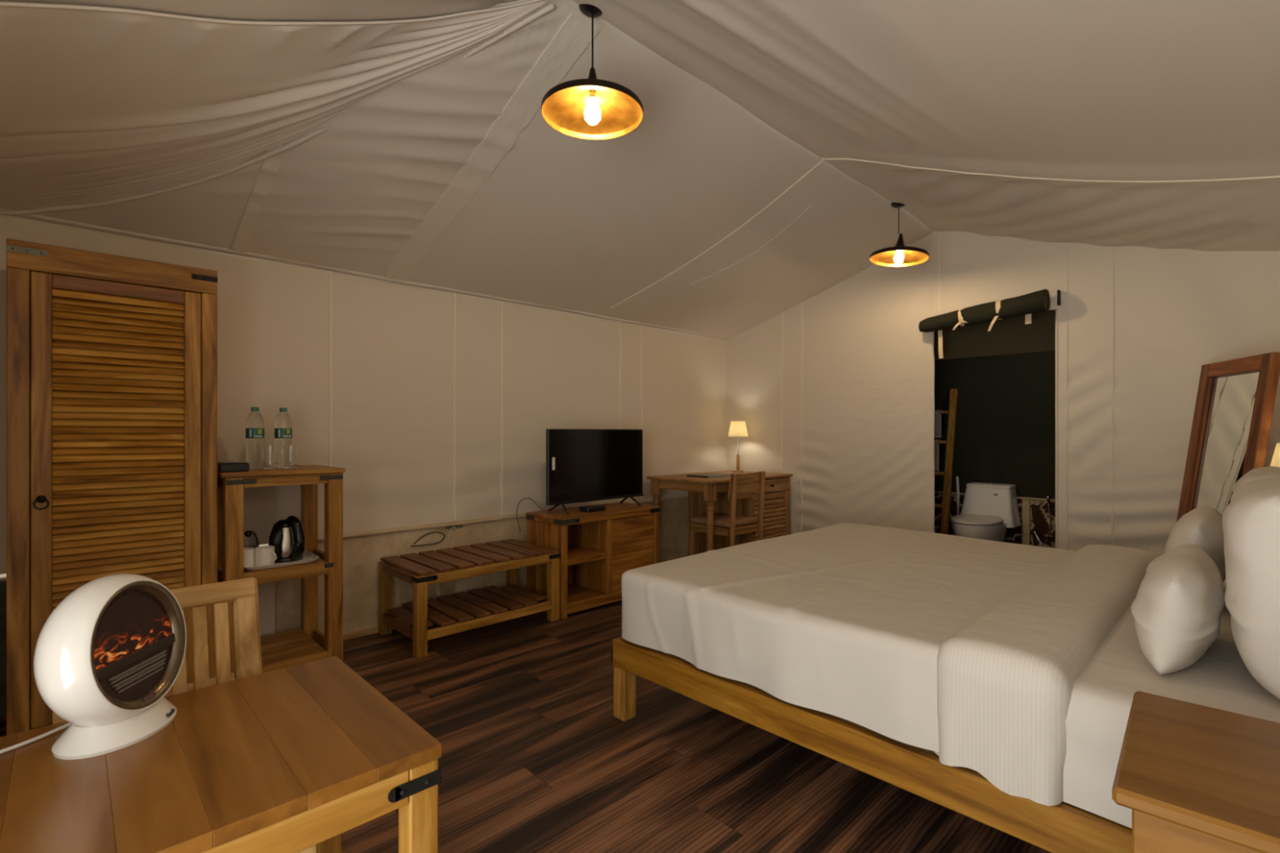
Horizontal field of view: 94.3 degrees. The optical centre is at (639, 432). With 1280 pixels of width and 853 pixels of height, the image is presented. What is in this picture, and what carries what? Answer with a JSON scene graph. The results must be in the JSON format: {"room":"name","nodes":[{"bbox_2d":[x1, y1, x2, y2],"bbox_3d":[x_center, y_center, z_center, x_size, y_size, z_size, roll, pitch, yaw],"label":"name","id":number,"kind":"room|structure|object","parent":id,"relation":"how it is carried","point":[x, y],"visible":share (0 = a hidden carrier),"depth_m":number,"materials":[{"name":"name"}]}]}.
{"room":"tent interior","nodes":[
{"label":"tent interior","id":0,"kind":"room"},
{"bbox_2d":[0,214,727,718],"bbox_3d":[-1.060,0.090,4.130,5.307,2.220,0.142,0,0,-44],"label":"wall","id":1,"kind":"structure","parent":0,"point":[437,407],"depth_m":3.72,"materials":[{"name":"fabric"}]},
{"bbox_2d":[0,208,730,339],"bbox_3d":[-1.019,-0.932,4.088,5.307,0.034,0.036,0,0,-44],"label":"trim","id":2,"kind":"structure","parent":1,"relation":"attached to","point":[32,215],"depth_m":3.31,"materials":[{"name":"fabric"}]},
{"bbox_2d":[342,616,448,640],"bbox_3d":[-0.480,1.186,4.609,3.807,0.028,0.033,0,0,-44],"label":"baseboard","id":3,"kind":"structure","parent":1,"relation":"attached to","point":[375,630],"depth_m":3.48,"materials":[{"name":"brown wood"}]},
{"bbox_2d":[410,531,444,546],"bbox_3d":[-1.343,0.677,3.773,0.225,0.082,0.018,0,0,-43],"label":"cable","id":4,"kind":"object","parent":1,"relation":"attached to","point":[443,538],"visible":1,"depth_m":3.77,"materials":[{"name":"black rubber"}]},
{"bbox_2d":[445,524,462,528],"bbox_3d":[-1.218,0.619,3.896,0.115,0.018,0.020,0,0,-44],"label":"junction box","id":5,"kind":"object","parent":1,"relation":"attached to","point":[455,526],"visible":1,"depth_m":3.89,"materials":[{"name":"grey plastic"}]},
{"bbox_2d":[448,526,457,544],"bbox_3d":[-1.224,0.674,3.881,0.061,0.113,0.010,0,0,-44],"label":"cable","id":6,"kind":"object","parent":5,"relation":"hanging from","point":[453,526],"visible":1,"depth_m":3.87,"materials":[{"name":"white plastic"}]},
{"bbox_2d":[0,600,1051,852],"bbox_3d":[0.235,1.230,2.498,5.707,0.060,4.190,0,0,-44],"label":"floor","id":7,"kind":"structure","parent":0,"point":[536,757],"depth_m":2.10,"materials":[{"name":"brown wood"}]},
{"bbox_2d":[6,238,217,735],"bbox_3d":[-2.233,0.250,2.541,0.628,1.900,0.531,0,0,-44],"label":"wardrobe","id":8,"kind":"object","parent":7,"relation":"on","point":[112,359],"visible":0.73,"depth_m":2.32,"materials":[{"name":"brown wood"}]},
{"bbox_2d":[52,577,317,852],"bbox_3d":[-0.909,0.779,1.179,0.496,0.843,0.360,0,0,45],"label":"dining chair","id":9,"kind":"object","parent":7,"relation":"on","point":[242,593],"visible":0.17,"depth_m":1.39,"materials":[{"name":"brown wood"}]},
{"bbox_2d":[0,656,441,852],"bbox_3d":[-0.780,0.875,1.030,0.646,0.650,0.577,0,0,-44],"label":"table","id":10,"kind":"object","parent":7,"relation":"on","point":[294,759],"visible":0.87,"depth_m":0.98,"materials":[{"name":"brown wood"}]},
{"bbox_2d":[0,573,186,759],"bbox_3d":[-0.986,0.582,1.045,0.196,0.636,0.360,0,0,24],"label":"heater","id":11,"kind":"object","parent":10,"relation":"on","point":[106,659],"visible":1,"depth_m":1.04,"materials":[{"name":"white plastic"}]},
{"bbox_2d":[107,649,166,693],"bbox_3d":[-0.923,0.444,1.098,0.007,0.031,0.140,0,0,-5],"label":"grille","id":12,"kind":"object","parent":11,"relation":"attached to","point":[132,676],"depth_m":1.09,"materials":[{"name":"metal"}]},
{"bbox_2d":[217,464,345,679],"bbox_3d":[-1.810,0.690,2.943,0.508,1.020,0.490,0,0,-44],"label":"shelf unit","id":13,"kind":"object","parent":7,"relation":"on","point":[305,644],"visible":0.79,"depth_m":2.90,"materials":[{"name":"brown wood"}]},
{"bbox_2d":[217,461,249,472],"bbox_3d":[-1.871,0.159,2.724,0.113,0.043,0.140,0,0,-44],"label":"box","id":14,"kind":"object","parent":13,"relation":"on","point":[226,466],"visible":0.81,"depth_m":2.67,"materials":[{"name":"black plastic"}]},
{"bbox_2d":[245,407,264,469],"bbox_3d":[-1.883,0.029,2.907,0.079,0.302,0.079,0,0,-44],"label":"water bottle","id":15,"kind":"object","parent":13,"relation":"on","point":[255,424],"visible":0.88,"depth_m":2.88,"materials":[{"name":"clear plastic"}]},
{"bbox_2d":[262,444,278,469],"bbox_3d":[-1.796,0.122,2.887,0.068,0.115,0.068,0,0,-44],"label":"drinking glass","id":16,"kind":"object","parent":13,"relation":"on","point":[270,452],"visible":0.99,"depth_m":2.86,"materials":[{"name":"white"}]},
{"bbox_2d":[243,551,319,570],"bbox_3d":[-1.761,0.624,2.886,0.316,0.021,0.290,0,0,-44],"label":"serving tray","id":17,"kind":"object","parent":13,"relation":"on","point":[308,557],"visible":0.5,"depth_m":2.82,"materials":[{"name":"white ceramic"}]},
{"bbox_2d":[243,546,254,569],"bbox_3d":[-1.837,0.585,2.757,0.081,0.088,0.095,0,0,-44],"label":"mug","id":18,"kind":"object","parent":17,"relation":"on","point":[248,552],"visible":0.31,"depth_m":2.74,"materials":[{"name":"ceramic"}]},
{"bbox_2d":[243,530,258,547],"bbox_3d":[-1.872,0.548,2.831,0.096,0.162,0.065,0,0,-44],"label":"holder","id":19,"kind":"object","parent":17,"relation":"on","point":[250,540],"visible":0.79,"depth_m":2.83,"materials":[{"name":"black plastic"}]},
{"bbox_2d":[254,546,276,566],"bbox_3d":[-1.755,0.585,2.782,0.079,0.088,0.097,0,0,-44],"label":"mug","id":20,"kind":"object","parent":17,"relation":"on","point":[264,555],"visible":0.85,"depth_m":2.76,"materials":[{"name":"ceramic"}]},
{"bbox_2d":[268,515,305,563],"bbox_3d":[-1.731,0.519,2.916,0.163,0.220,0.181,0,0,-26],"label":"kettle","id":21,"kind":"object","parent":17,"relation":"on","point":[287,535],"visible":0.94,"depth_m":2.87,"materials":[{"name":"black plastic"}]},
{"bbox_2d":[274,407,292,467],"bbox_3d":[-1.795,0.029,2.992,0.079,0.302,0.079,0,0,-44],"label":"water bottle","id":22,"kind":"object","parent":13,"relation":"on","point":[283,424],"visible":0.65,"depth_m":2.96,"materials":[{"name":"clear plastic"}]},
{"bbox_2d":[283,444,298,468],"bbox_3d":[-1.732,0.122,2.949,0.068,0.115,0.068,0,0,-44],"label":"drinking glass","id":23,"kind":"object","parent":13,"relation":"on","point":[291,452],"visible":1,"depth_m":2.92,"materials":[{"name":"white"}]},
{"bbox_2d":[378,538,559,657],"bbox_3d":[-1.033,0.975,3.663,0.932,0.450,0.552,0,0,-44],"label":"bench","id":24,"kind":"object","parent":7,"relation":"on","point":[420,570],"visible":1,"depth_m":3.52,"materials":[{"name":"brown wood"}]},
{"bbox_2d":[525,502,660,619],"bbox_3d":[-0.319,0.877,4.258,0.902,0.645,0.427,0,0,-44],"label":"tv cabinet","id":25,"kind":"object","parent":7,"relation":"on","point":[595,549],"visible":0.81,"depth_m":4.12,"materials":[{"name":"orange wood"}]},
{"bbox_2d":[515,497,543,531],"bbox_3d":[-0.782,0.583,4.214,0.194,0.235,0.045,0,0,-20],"label":"cable","id":26,"kind":"object","parent":25,"relation":"attached to","point":[524,498],"visible":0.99,"depth_m":4.18,"materials":[{"name":"black rubber"}]},
{"bbox_2d":[567,544,607,565],"bbox_3d":[-0.483,0.845,4.095,0.339,0.040,0.394,0,0,-44],"label":"shelf","id":27,"kind":"object","parent":25,"relation":"attached to","point":[576,553],"depth_m":4.05,"materials":[{"name":"orange wood"}]},
{"bbox_2d":[579,505,605,512],"bbox_3d":[-0.333,0.539,4.178,0.160,0.032,0.102,0,0,-44],"label":"box","id":28,"kind":"object","parent":25,"relation":"on","point":[590,508],"visible":1,"depth_m":4.14,"materials":[{"name":"black plastic"}]},
{"bbox_2d":[546,428,643,514],"bbox_3d":[-0.311,0.266,4.290,0.883,0.574,0.228,0,0,-44],"label":"television","id":29,"kind":"object","parent":25,"relation":"on","point":[583,465],"visible":1,"depth_m":4.22,"materials":[{"name":"black plastic"}]},
{"bbox_2d":[646,470,792,555],"bbox_3d":[0.722,0.789,5.209,1.160,0.822,0.722,0,0,-44],"label":"desk","id":30,"kind":"object","parent":7,"relation":"on","point":[708,496],"visible":0.62,"depth_m":5.10,"materials":[{"name":"brown wood"}]},
{"bbox_2d":[686,472,730,477],"bbox_3d":[0.600,0.371,5.098,0.340,0.013,0.232,0,0,-44],"label":"folder","id":31,"kind":"object","parent":30,"relation":"on","point":[701,475],"visible":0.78,"depth_m":5.04,"materials":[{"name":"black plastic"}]},
{"bbox_2d":[728,421,747,472],"bbox_3d":[0.927,0.138,5.616,0.188,0.480,0.188,0,0,-44],"label":"table lamp","id":32,"kind":"object","parent":30,"relation":"on","point":[737,428],"visible":1,"depth_m":5.56,"materials":[{"name":"beige fabric"}]},
{"bbox_2d":[689,471,765,555],"bbox_3d":[0.714,0.760,4.864,0.434,0.881,0.478,0,0,-44],"label":"desk chair","id":33,"kind":"object","parent":7,"relation":"on","point":[741,486],"visible":0.87,"depth_m":4.79,"materials":[{"name":"brown wood"}]},
{"bbox_2d":[689,512,758,528],"bbox_3d":[0.692,0.720,4.887,0.410,0.057,0.415,0,0,-44],"label":"seat cushion","id":34,"kind":"object","parent":33,"relation":"on","point":[723,520],"depth_m":4.79,"materials":[{"name":"leather"}]},
{"bbox_2d":[611,636,1132,852],"bbox_3d":[1.341,0.708,2.430,1.996,0.985,2.138,0,0,-44],"label":"bed","id":35,"kind":"object","parent":7,"relation":"on","point":[1064,827],"visible":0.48,"depth_m":1.69,"materials":[{"name":"brown wood"}]},
{"bbox_2d":[933,578,1279,828],"bbox_3d":[1.332,0.732,2.420,1.940,0.278,2.044,0,0,-44],"label":"mattress","id":36,"kind":"object","parent":35,"relation":"on","point":[1102,695],"visible":0.07,"depth_m":1.38,"materials":[{"name":"white fabric"}]},
{"bbox_2d":[621,522,1155,806],"bbox_3d":[1.141,0.709,2.621,2.020,0.350,1.590,0,0,-44],"label":"duvet","id":37,"kind":"object","parent":36,"relation":"on","point":[972,652],"visible":0.93,"depth_m":1.91,"materials":[{"name":"white fabric"}]},
{"bbox_2d":[1131,544,1224,674],"bbox_3d":[1.474,0.465,1.620,0.620,0.274,0.174,0,0,-44],"label":"pillow","id":38,"kind":"object","parent":36,"relation":"on","point":[1178,605],"visible":1,"depth_m":1.44,"materials":[{"name":"white fabric"}]},
{"bbox_2d":[1164,506,1226,582],"bbox_3d":[2.006,0.438,2.140,0.178,0.322,0.621,0,0,45],"label":"pillow","id":39,"kind":"object","parent":36,"relation":"on","point":[1202,526],"visible":0.44,"depth_m":1.96,"materials":[{"name":"white fabric"}]},
{"bbox_2d":[1222,476,1279,699],"bbox_3d":[1.629,0.358,1.501,0.760,0.459,0.221,0,0,-44],"label":"pillow","id":40,"kind":"object","parent":36,"relation":"on","point":[1251,522],"visible":1,"depth_m":1.30,"materials":[{"name":"white fabric"}]},
{"bbox_2d":[1232,466,1279,493],"bbox_3d":[2.218,0.358,2.065,0.228,0.459,0.761,0,0,44],"label":"pillow","id":41,"kind":"object","parent":36,"relation":"on","point":[1267,472],"visible":0.17,"depth_m":1.96,"materials":[{"name":"white fabric"}]},
{"bbox_2d":[1111,690,1279,852],"bbox_3d":[1.044,0.855,0.885,0.500,0.650,0.463,0,0,43],"label":"nightstand","id":42,"kind":"object","parent":7,"relation":"on","point":[1193,778],"visible":1,"depth_m":0.91,"materials":[{"name":"brown wood"}]},
{"bbox_2d":[1176,351,1279,522],"bbox_3d":[2.938,0.414,3.044,0.244,1.569,0.570,0,0,19],"label":"floor mirror","id":43,"kind":"object","parent":7,"relation":"on","point":[1235,401],"visible":0.52,"depth_m":3.02,"materials":[{"name":"brown wood"}]},
{"bbox_3d":[2.963,0.855,2.649,0.463,0.650,0.500,0,0,-44],"label":"nightstand","id":44,"kind":"object","parent":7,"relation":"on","visible":0},
{"bbox_2d":[1270,443,1279,466],"bbox_3d":[2.920,0.290,2.634,0.188,0.480,0.188,0,0,-44],"label":"table lamp","id":45,"kind":"object","parent":44,"relation":"on","point":[1275,462],"visible":0.58,"depth_m":2.66,"materials":[{"name":"beige fabric"}]},
{"bbox_2d":[0,0,1279,339],"bbox_3d":[0.364,-1.168,2.653,5.507,0.783,4.114,0,0,-44],"label":"ceiling","id":46,"kind":"structure","parent":0,"point":[765,165],"depth_m":2.43,"materials":[{"name":"fabric"}]},
{"bbox_2d":[541,4,643,139],"bbox_3d":[-0.171,-1.332,2.141,0.366,0.444,0.366,0,0,-44],"label":"pendant lamp","id":47,"kind":"object","parent":46,"relation":"hanging from","point":[591,108],"visible":0.98,"depth_m":2.16,"materials":[{"name":"black metal"}]},
{"bbox_2d":[589,89,595,97],"bbox_3d":[-0.171,-1.214,2.141,0.026,0.029,0.025,0,0,-44],"label":"socket","id":48,"kind":"object","parent":47,"relation":"attached to","point":[592,92],"depth_m":2.13,"materials":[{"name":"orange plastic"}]},
{"bbox_2d":[869,201,928,266],"bbox_3d":[1.732,-1.337,3.975,0.366,0.422,0.366,0,0,-44],"label":"pendant lamp","id":49,"kind":"object","parent":46,"relation":"hanging from","point":[900,255],"visible":0.99,"depth_m":3.99,"materials":[{"name":"black metal"}]},
{"bbox_2d":[934,350,1055,548],"bbox_3d":[3.277,-0.050,5.242,0.045,2.500,2.200,0,0,-44],"label":"wall","id":50,"kind":"structure","parent":0,"point":[1005,428],"depth_m":5.28,"materials":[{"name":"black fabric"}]},
{"bbox_2d":[1033,494,1051,545],"bbox_3d":[3.412,0.742,5.038,0.075,0.427,0.132,0,0,-44],"label":"faucet","id":51,"kind":"object","parent":50,"relation":"attached to","point":[1047,496],"visible":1,"depth_m":5.00,"materials":[{"name":"silver metal"}]},
{"bbox_2d":[726,231,1279,558],"bbox_3d":[2.269,-0.293,4.507,0.050,2.985,4.060,0,0,-44],"label":"wall","id":52,"kind":"structure","parent":0,"point":[834,391],"depth_m":4.10,"materials":[{"name":"fabric"}]},
{"bbox_2d":[918,288,1060,358],"bbox_3d":[2.433,-0.747,4.197,0.161,0.394,0.865,0,0,-44],"label":"curtain","id":53,"kind":"object","parent":52,"relation":"hanging from","point":[1038,301],"visible":1,"depth_m":4.12,"materials":[{"name":"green fabric"}]},
{"bbox_3d":[2.845,-1.240,4.827,1.243,0.040,2.200,0,0,-44],"label":"ceiling","id":54,"kind":"structure","parent":0,"visible":0},
{"bbox_2d":[933,309,1055,360],"bbox_3d":[2.664,-0.880,4.513,0.020,0.600,1.300,0,0,-44],"label":"trim","id":55,"kind":"structure","parent":54,"relation":"attached to","point":[1011,335],"depth_m":4.45,"materials":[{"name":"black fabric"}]},
{"bbox_3d":[2.856,1.225,4.837,1.313,0.050,2.200,0,0,-44],"label":"floor","id":56,"kind":"structure","parent":0,"visible":0},
{"bbox_2d":[934,388,957,534],"bbox_3d":[2.675,0.400,5.625,0.342,1.607,0.511,0,0,-44],"label":"ladder","id":57,"kind":"object","parent":56,"relation":"on","point":[948,473],"visible":0.28,"depth_m":5.47,"materials":[{"name":"brown wood"}]},
{"bbox_2d":[934,440,941,471],"bbox_3d":[2.706,0.218,5.671,0.054,0.294,0.300,0,0,-44],"label":"towel","id":58,"kind":"object","parent":57,"relation":"hanging from","point":[937,446],"visible":0.15,"depth_m":5.56,"materials":[{"name":"fabric"}]},
{"bbox_2d":[934,409,942,437],"bbox_3d":[2.744,-0.077,5.708,0.054,0.264,0.300,0,0,-44],"label":"towel","id":59,"kind":"object","parent":57,"relation":"hanging from","point":[938,415],"visible":0.31,"depth_m":5.61,"materials":[{"name":"fabric"}]},
{"bbox_2d":[952,476,959,535],"bbox_3d":[2.925,0.805,5.466,0.100,0.791,0.100,0,0,-44],"label":"toilet brush","id":60,"kind":"object","parent":56,"relation":"on","point":[957,477],"visible":0.24,"depth_m":5.46,"materials":[{"name":"white plastic"}]},
{"bbox_2d":[950,482,1021,542],"bbox_3d":[2.899,0.826,5.052,0.757,0.749,0.440,0,0,-44],"label":"toilet","id":61,"kind":"object","parent":56,"relation":"on","point":[988,509],"visible":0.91,"depth_m":5.05,"materials":[{"name":"ceramic"}]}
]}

